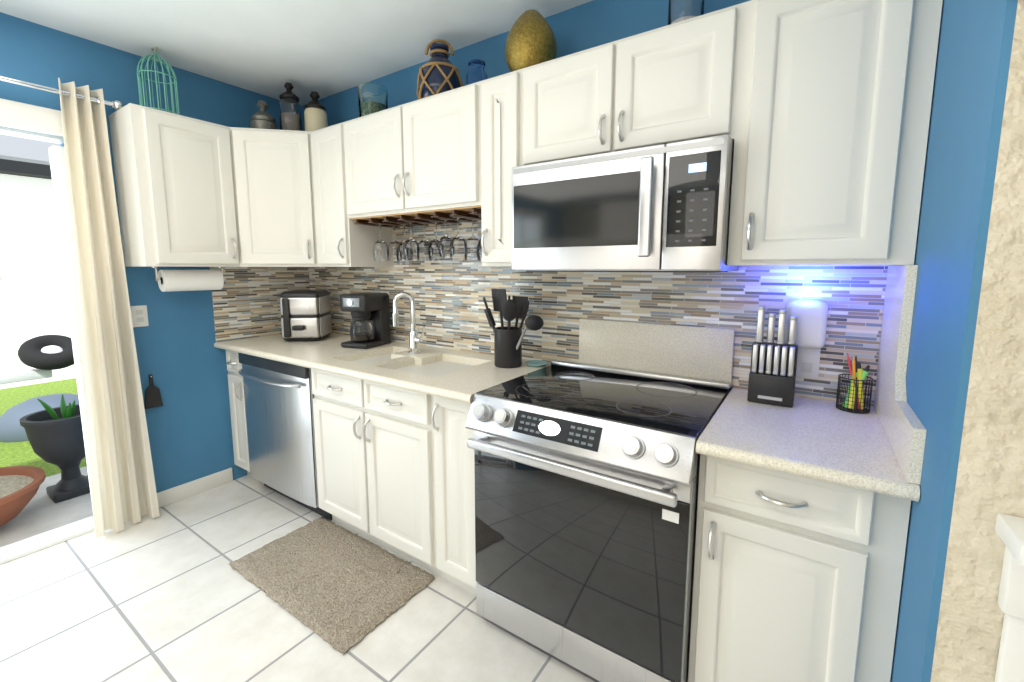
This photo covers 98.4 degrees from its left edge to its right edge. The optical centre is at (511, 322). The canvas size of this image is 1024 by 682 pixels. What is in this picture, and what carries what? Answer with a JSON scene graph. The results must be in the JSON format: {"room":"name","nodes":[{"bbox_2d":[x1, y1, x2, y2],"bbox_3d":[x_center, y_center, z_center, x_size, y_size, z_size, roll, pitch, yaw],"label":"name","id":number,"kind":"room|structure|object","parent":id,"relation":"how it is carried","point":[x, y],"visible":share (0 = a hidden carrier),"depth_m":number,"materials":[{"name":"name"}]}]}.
{"room":"kitchen","nodes":[
{"label":"kitchen","id":0,"kind":"room"},
{"bbox_2d":[0,12,279,492],"bbox_3d":[-2.704,-0.059,1.523,0.150,2.471,4.200,5,8,34],"label":"wall","id":1,"kind":"structure","parent":0,"point":[181,358],"depth_m":2.52,"materials":[{"name":"blue paint"}]},
{"bbox_2d":[0,98,93,564],"bbox_3d":[-2.723,0.131,1.499,0.169,2.100,2.080,5,8,34],"label":"door frame","id":2,"kind":"structure","parent":1,"relation":"attached to","point":[24,120],"depth_m":2.16,"materials":[{"name":"white"}]},
{"bbox_2d":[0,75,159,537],"bbox_3d":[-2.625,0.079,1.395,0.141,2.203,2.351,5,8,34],"label":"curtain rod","id":3,"kind":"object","parent":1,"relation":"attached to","point":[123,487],"visible":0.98,"depth_m":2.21,"materials":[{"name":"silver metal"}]},
{"bbox_2d":[58,77,159,537],"bbox_3d":[-2.041,-0.020,2.208,0.092,2.203,0.258,5,8,34],"label":"curtain","id":4,"kind":"object","parent":3,"relation":"hanging from","point":[123,487],"depth_m":2.21,"materials":[{"name":"white fabric"}]},
{"bbox_2d":[130,305,148,326],"bbox_3d":[-2.021,-0.033,2.400,0.007,0.115,0.070,5,8,34],"label":"outlet","id":5,"kind":"object","parent":1,"relation":"attached to","point":[139,315],"visible":0.96,"depth_m":2.40,"materials":[{"name":"white plastic"}]},
{"bbox_2d":[144,374,162,408],"bbox_3d":[-2.005,0.383,2.463,0.022,0.185,0.080,5,8,34],"label":"dustpan","id":6,"kind":"object","parent":1,"relation":"hanging from","point":[152,398],"visible":1,"depth_m":2.46,"materials":[{"name":"grey plastic"}]},
{"bbox_2d":[109,103,240,267],"bbox_3d":[-1.790,-0.682,2.374,0.328,0.760,0.430,5,8,34],"label":"upper cabinet","id":7,"kind":"object","parent":1,"relation":"attached to","point":[177,207],"depth_m":2.24,"materials":[{"name":"white paint"}]},
{"bbox_2d":[137,47,179,114],"bbox_3d":[-1.814,-1.236,2.263,0.180,0.366,0.180,5,8,34],"label":"decor","id":8,"kind":"object","parent":7,"relation":"on","point":[154,56],"visible":0.79,"depth_m":2.25,"materials":[{"name":"teal metal"}]},
{"bbox_2d":[150,266,223,291],"bbox_3d":[-1.779,-0.242,2.455,0.116,0.135,0.343,5,8,34],"label":"paper towel","id":9,"kind":"object","parent":7,"relation":"hanging from","point":[168,280],"depth_m":2.41,"materials":[{"name":"white paper"}]},
{"bbox_2d":[157,468,232,507],"bbox_3d":[-0.042,1.159,1.365,4.600,0.090,0.500,5,8,34],"label":"baseboard","id":10,"kind":"structure","parent":1,"relation":"attached to","point":[187,489],"depth_m":2.67,"materials":[{"name":"white wood"}]},
{"bbox_2d":[209,265,312,342],"bbox_3d":[-1.641,-0.140,2.951,0.008,0.464,0.635,5,8,34],"label":"backsplash","id":11,"kind":"structure","parent":1,"relation":"attached to","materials":[{"name":"tile"}]},
{"bbox_2d":[229,127,312,267],"bbox_3d":[-1.383,-0.724,2.723,0.608,0.760,0.608,5,8,34],"label":"upper cabinet","id":12,"kind":"object","parent":1,"relation":"attached to","point":[271,192],"depth_m":2.49,"materials":[{"name":"white paint"}]},
{"bbox_2d":[250,82,327,130],"bbox_3d":[-1.324,-1.252,2.619,0.429,0.310,0.144,-1,7,-7],"label":"canisters","id":13,"kind":"object","parent":12,"relation":"on","point":[315,115],"visible":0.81,"depth_m":2.59,"materials":[{"name":"grey glass"}]},
{"bbox_2d":[0,0,592,105],"bbox_3d":[-0.766,-1.165,0.139,4.750,0.060,4.320,5,8,34],"label":"ceiling","id":14,"kind":"structure","parent":0,"point":[306,48],"depth_m":2.08,"materials":[{"name":"paint"}]},
{"bbox_2d":[0,475,599,681],"bbox_3d":[-0.766,1.347,0.446,4.750,0.060,4.320,5,8,34],"label":"floor","id":15,"kind":"structure","parent":0,"point":[169,594],"depth_m":1.72,"materials":[{"name":"tile"}]},
{"bbox_2d":[225,349,301,483],"bbox_3d":[-1.536,0.566,2.989,0.232,0.873,0.603,5,8,34],"label":"base cabinet","id":16,"kind":"object","parent":15,"relation":"on","point":[237,409],"depth_m":2.73,"materials":[{"name":"white paint"}]},
{"bbox_2d":[238,353,331,519],"bbox_3d":[-1.174,0.603,2.690,0.699,0.871,0.659,5,8,34],"label":"dishwasher","id":17,"kind":"object","parent":15,"relation":"on","point":[279,396],"visible":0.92,"depth_m":2.41,"materials":[{"name":"silver metal"}]},
{"bbox_2d":[228,517,434,653],"bbox_3d":[-0.821,1.115,1.993,0.866,0.025,0.484,5,8,34],"label":"rug","id":18,"kind":"object","parent":15,"relation":"on","point":[341,589],"visible":1,"depth_m":1.92,"materials":[{"name":"beige carpet"}]},
{"bbox_2d":[306,341,493,572],"bbox_3d":[-0.509,0.632,2.296,0.840,0.910,0.603,5,8,34],"label":"base cabinet","id":19,"kind":"object","parent":15,"relation":"on","point":[372,442],"depth_m":2.05,"materials":[{"name":"white paint"}]},
{"bbox_2d":[218,333,474,404],"bbox_3d":[-0.802,0.177,2.422,2.026,0.036,0.634,5,8,34],"label":"countertop","id":20,"kind":"structure","parent":19,"relation":"on","point":[274,347],"depth_m":2.26,"materials":[{"name":"beige stone"}]},
{"bbox_2d":[279,290,331,340],"bbox_3d":[-1.305,-0.045,2.804,0.238,0.310,0.301,-1,7,-6],"label":"air fryer","id":21,"kind":"object","parent":20,"relation":"on","point":[305,315],"visible":1,"depth_m":2.70,"materials":[{"name":"silver plastic"}]},
{"bbox_2d":[340,292,390,348],"bbox_3d":[-0.849,-0.015,2.582,0.244,0.305,0.269,5,8,34],"label":"coffee maker","id":22,"kind":"object","parent":20,"relation":"on","point":[370,321],"visible":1,"depth_m":2.51,"materials":[{"name":"black plastic"}]},
{"bbox_2d":[392,292,424,353],"bbox_3d":[-0.529,0.007,2.305,0.162,0.327,0.119,5,8,34],"label":"faucet","id":23,"kind":"object","parent":20,"relation":"on","point":[414,339],"visible":1,"depth_m":2.31,"materials":[{"name":"silver metal"}]},
{"bbox_2d":[483,288,543,367],"bbox_3d":[0.011,0.026,2.021,0.337,0.359,0.198,5,8,34],"label":"utensil holder","id":24,"kind":"object","parent":20,"relation":"on","point":[508,338],"visible":1,"depth_m":2.00,"materials":[{"name":"black plastic"}]},
{"bbox_2d":[525,360,547,366],"bbox_3d":[0.115,0.194,2.064,0.110,0.014,0.110,5,8,34],"label":"spoon rest","id":25,"kind":"object","parent":20,"relation":"on","point":[536,363],"visible":0.98,"depth_m":2.08,"materials":[{"name":"teal ceramic"}]},
{"bbox_2d":[430,359,550,594],"bbox_3d":[-0.058,0.669,1.993,0.249,0.910,0.603,5,8,34],"label":"base cabinet","id":26,"kind":"object","parent":15,"relation":"on","point":[452,467],"depth_m":1.76,"materials":[{"name":"white paint"}]},
{"bbox_2d":[465,360,730,681],"bbox_3d":[0.322,0.698,1.653,0.754,0.934,0.675,5,8,34],"label":"stove","id":27,"kind":"object","parent":15,"relation":"on","point":[586,487],"visible":1,"depth_m":1.40,"materials":[{"name":"silver metal"}]},
{"bbox_2d":[688,457,917,681],"bbox_3d":[0.858,0.763,1.380,0.437,0.873,0.603,5,8,34],"label":"base cabinet","id":28,"kind":"object","parent":15,"relation":"on","point":[803,508],"depth_m":1.11,"materials":[{"name":"white paint"}]},
{"bbox_2d":[696,387,919,500],"bbox_3d":[0.850,0.312,1.311,0.439,0.036,0.634,5,8,34],"label":"countertop","id":29,"kind":"structure","parent":28,"relation":"on","point":[817,440],"depth_m":1.15,"materials":[{"name":"beige stone"}]},
{"bbox_2d":[747,306,797,407],"bbox_3d":[0.881,0.109,1.488,0.132,0.323,0.101,5,8,34],"label":"knife block","id":30,"kind":"object","parent":29,"relation":"on","point":[772,376],"visible":0.98,"depth_m":1.47,"materials":[{"name":"black plastic"}]},
{"bbox_2d":[836,353,873,413],"bbox_3d":[1.093,0.190,1.409,0.090,0.182,0.090,5,8,34],"label":"pen cup","id":31,"kind":"object","parent":29,"relation":"on","point":[854,401],"visible":1,"depth_m":1.40,"materials":[{"name":"black metal"}]},
{"bbox_2d":[300,0,750,390],"bbox_3d":[0.411,-0.120,2.018,4.750,2.471,0.120,5,8,34],"label":"wall","id":32,"kind":"structure","parent":0,"point":[589,25],"depth_m":1.93,"materials":[{"name":"blue paint"}]},
{"bbox_2d":[309,123,396,267],"bbox_3d":[-0.928,-0.708,2.585,0.300,0.760,0.328,5,8,34],"label":"upper cabinet","id":33,"kind":"object","parent":32,"relation":"attached to","point":[338,242],"depth_m":2.46,"materials":[{"name":"white paint"}]},
{"bbox_2d":[341,82,476,223],"bbox_3d":[-0.427,-0.795,2.232,0.910,0.500,0.328,5,8,34],"label":"upper cabinet","id":34,"kind":"object","parent":32,"relation":"attached to","point":[414,162],"depth_m":2.07,"materials":[{"name":"white paint"}]},
{"bbox_2d":[357,82,387,116],"bbox_3d":[-0.750,-1.163,2.391,0.156,0.190,0.156,5,8,34],"label":"decor","id":35,"kind":"object","parent":34,"relation":"on","point":[372,97],"visible":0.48,"depth_m":2.32,"materials":[{"name":"glass"}]},
{"bbox_2d":[416,39,462,98],"bbox_3d":[-0.344,-1.189,2.111,0.216,0.308,0.224,5,8,34],"label":"decor","id":36,"kind":"object","parent":34,"relation":"on","point":[438,73],"visible":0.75,"depth_m":2.04,"materials":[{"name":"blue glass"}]},
{"bbox_2d":[467,59,486,84],"bbox_3d":[-0.158,-1.092,1.996,0.094,0.144,0.094,5,8,34],"label":"decor","id":37,"kind":"object","parent":34,"relation":"on","point":[476,73],"visible":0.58,"depth_m":1.96,"materials":[{"name":"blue glass"}]},
{"bbox_2d":[473,69,520,267],"bbox_3d":[0.036,-0.628,1.937,0.209,0.760,0.328,5,8,34],"label":"upper cabinet","id":38,"kind":"object","parent":32,"relation":"attached to","point":[498,97],"depth_m":1.81,"materials":[{"name":"white paint"}]},
{"bbox_2d":[521,2,744,165],"bbox_3d":[0.438,-0.784,1.644,0.762,0.380,0.328,5,8,34],"label":"upper cabinet","id":39,"kind":"object","parent":32,"relation":"attached to","point":[679,81],"depth_m":1.46,"materials":[{"name":"white paint"}]},
{"bbox_2d":[505,9,556,71],"bbox_3d":[0.078,-1.135,1.830,0.215,0.270,0.215,5,8,34],"label":"decor","id":40,"kind":"object","parent":39,"relation":"on","point":[531,40],"visible":0.85,"depth_m":1.75,"materials":[{"name":"gold metal"}]},
{"bbox_2d":[512,134,738,271],"bbox_3d":[0.403,-0.388,1.640,0.754,0.399,0.433,5,8,34],"label":"microwave","id":41,"kind":"object","parent":39,"relation":"attached to","point":[661,208],"visible":0.98,"depth_m":1.45,"materials":[{"name":"silver metal"}]},
{"bbox_2d":[668,0,704,24],"bbox_3d":[0.587,-1.078,1.489,0.114,0.240,0.114,5,8,34],"label":"decor","id":42,"kind":"object","parent":39,"relation":"on","point":[680,10],"visible":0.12,"depth_m":1.45,"materials":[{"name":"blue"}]},
{"bbox_2d":[796,348,820,377],"bbox_3d":[1.029,0.133,1.540,0.070,0.115,0.006,5,8,34],"label":"outlet","id":43,"kind":"object","parent":32,"relation":"attached to","point":[808,361],"visible":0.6,"depth_m":1.54,"materials":[{"name":"white plastic"}]},
{"bbox_2d":[784,299,827,348],"bbox_3d":[0.999,0.006,1.507,0.120,0.165,0.054,5,8,34],"label":"plug","id":44,"kind":"object","parent":43,"relation":"attached to","point":[812,316],"visible":0.77,"depth_m":1.48,"materials":[{"name":"white plastic"}]},
{"bbox_2d":[727,0,942,271],"bbox_3d":[0.935,-0.555,1.333,0.438,0.760,0.328,5,8,34],"label":"upper cabinet","id":45,"kind":"object","parent":32,"relation":"attached to","point":[817,112],"depth_m":1.19,"materials":[{"name":"white paint"}]},
{"bbox_2d":[890,0,1023,681],"bbox_3d":[1.549,0.042,0.693,1.368,2.471,0.814,5,8,34],"label":"wall","id":46,"kind":"structure","parent":0,"point":[965,382],"depth_m":0.77,"materials":[{"name":"blue paint"}]},
{"bbox_2d":[995,514,1023,681],"bbox_3d":[1.192,0.831,0.470,1.005,0.960,0.110,5,8,34],"label":"trim","id":47,"kind":"structure","parent":46,"relation":"attached to","point":[1009,529],"depth_m":0.72,"materials":[{"name":"white wood"}]},
{"label":"outside","id":48,"kind":"structure","parent":0,"visible":0},
{"bbox_2d":[0,378,92,546],"bbox_3d":[-8.724,0.815,5.251,13.850,0.110,23.000,5,8,34],"label":"ground","id":49,"kind":"structure","parent":48,"point":[41,512],"depth_m":2.77,"materials":[{"name":"concrete"}]},
{"bbox_2d":[0,466,45,525],"bbox_3d":[-2.881,1.003,2.297,0.650,0.235,0.650,5,8,34],"label":"terracotta bowl","id":50,"kind":"object","parent":49,"relation":"on","point":[19,486],"visible":1,"depth_m":2.41,"materials":[{"name":"brown ceramic"}]},
{"bbox_2d":[0,134,75,388],"bbox_3d":[-8.342,-1.045,4.154,3.450,3.890,20.000,5,8,34],"label":"house","id":51,"kind":"structure","parent":49,"relation":"on","point":[33,301],"depth_m":5.31,"materials":[{"name":"white paint"}]},
{"bbox_2d":[0,335,78,442],"bbox_3d":[-4.692,0.738,2.943,0.555,0.985,2.945,5,8,34],"label":"trailer","id":52,"kind":"object","parent":49,"relation":"on","point":[44,355],"visible":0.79,"depth_m":3.79,"materials":[{"name":"white metal"}]},
{"bbox_2d":[19,394,89,502],"bbox_3d":[-2.742,0.746,2.724,0.360,0.642,0.360,5,8,34],"label":"urn planter","id":53,"kind":"object","parent":49,"relation":"on","point":[55,436],"visible":0.77,"depth_m":2.64,"materials":[{"name":"grey stone"}]}
]}

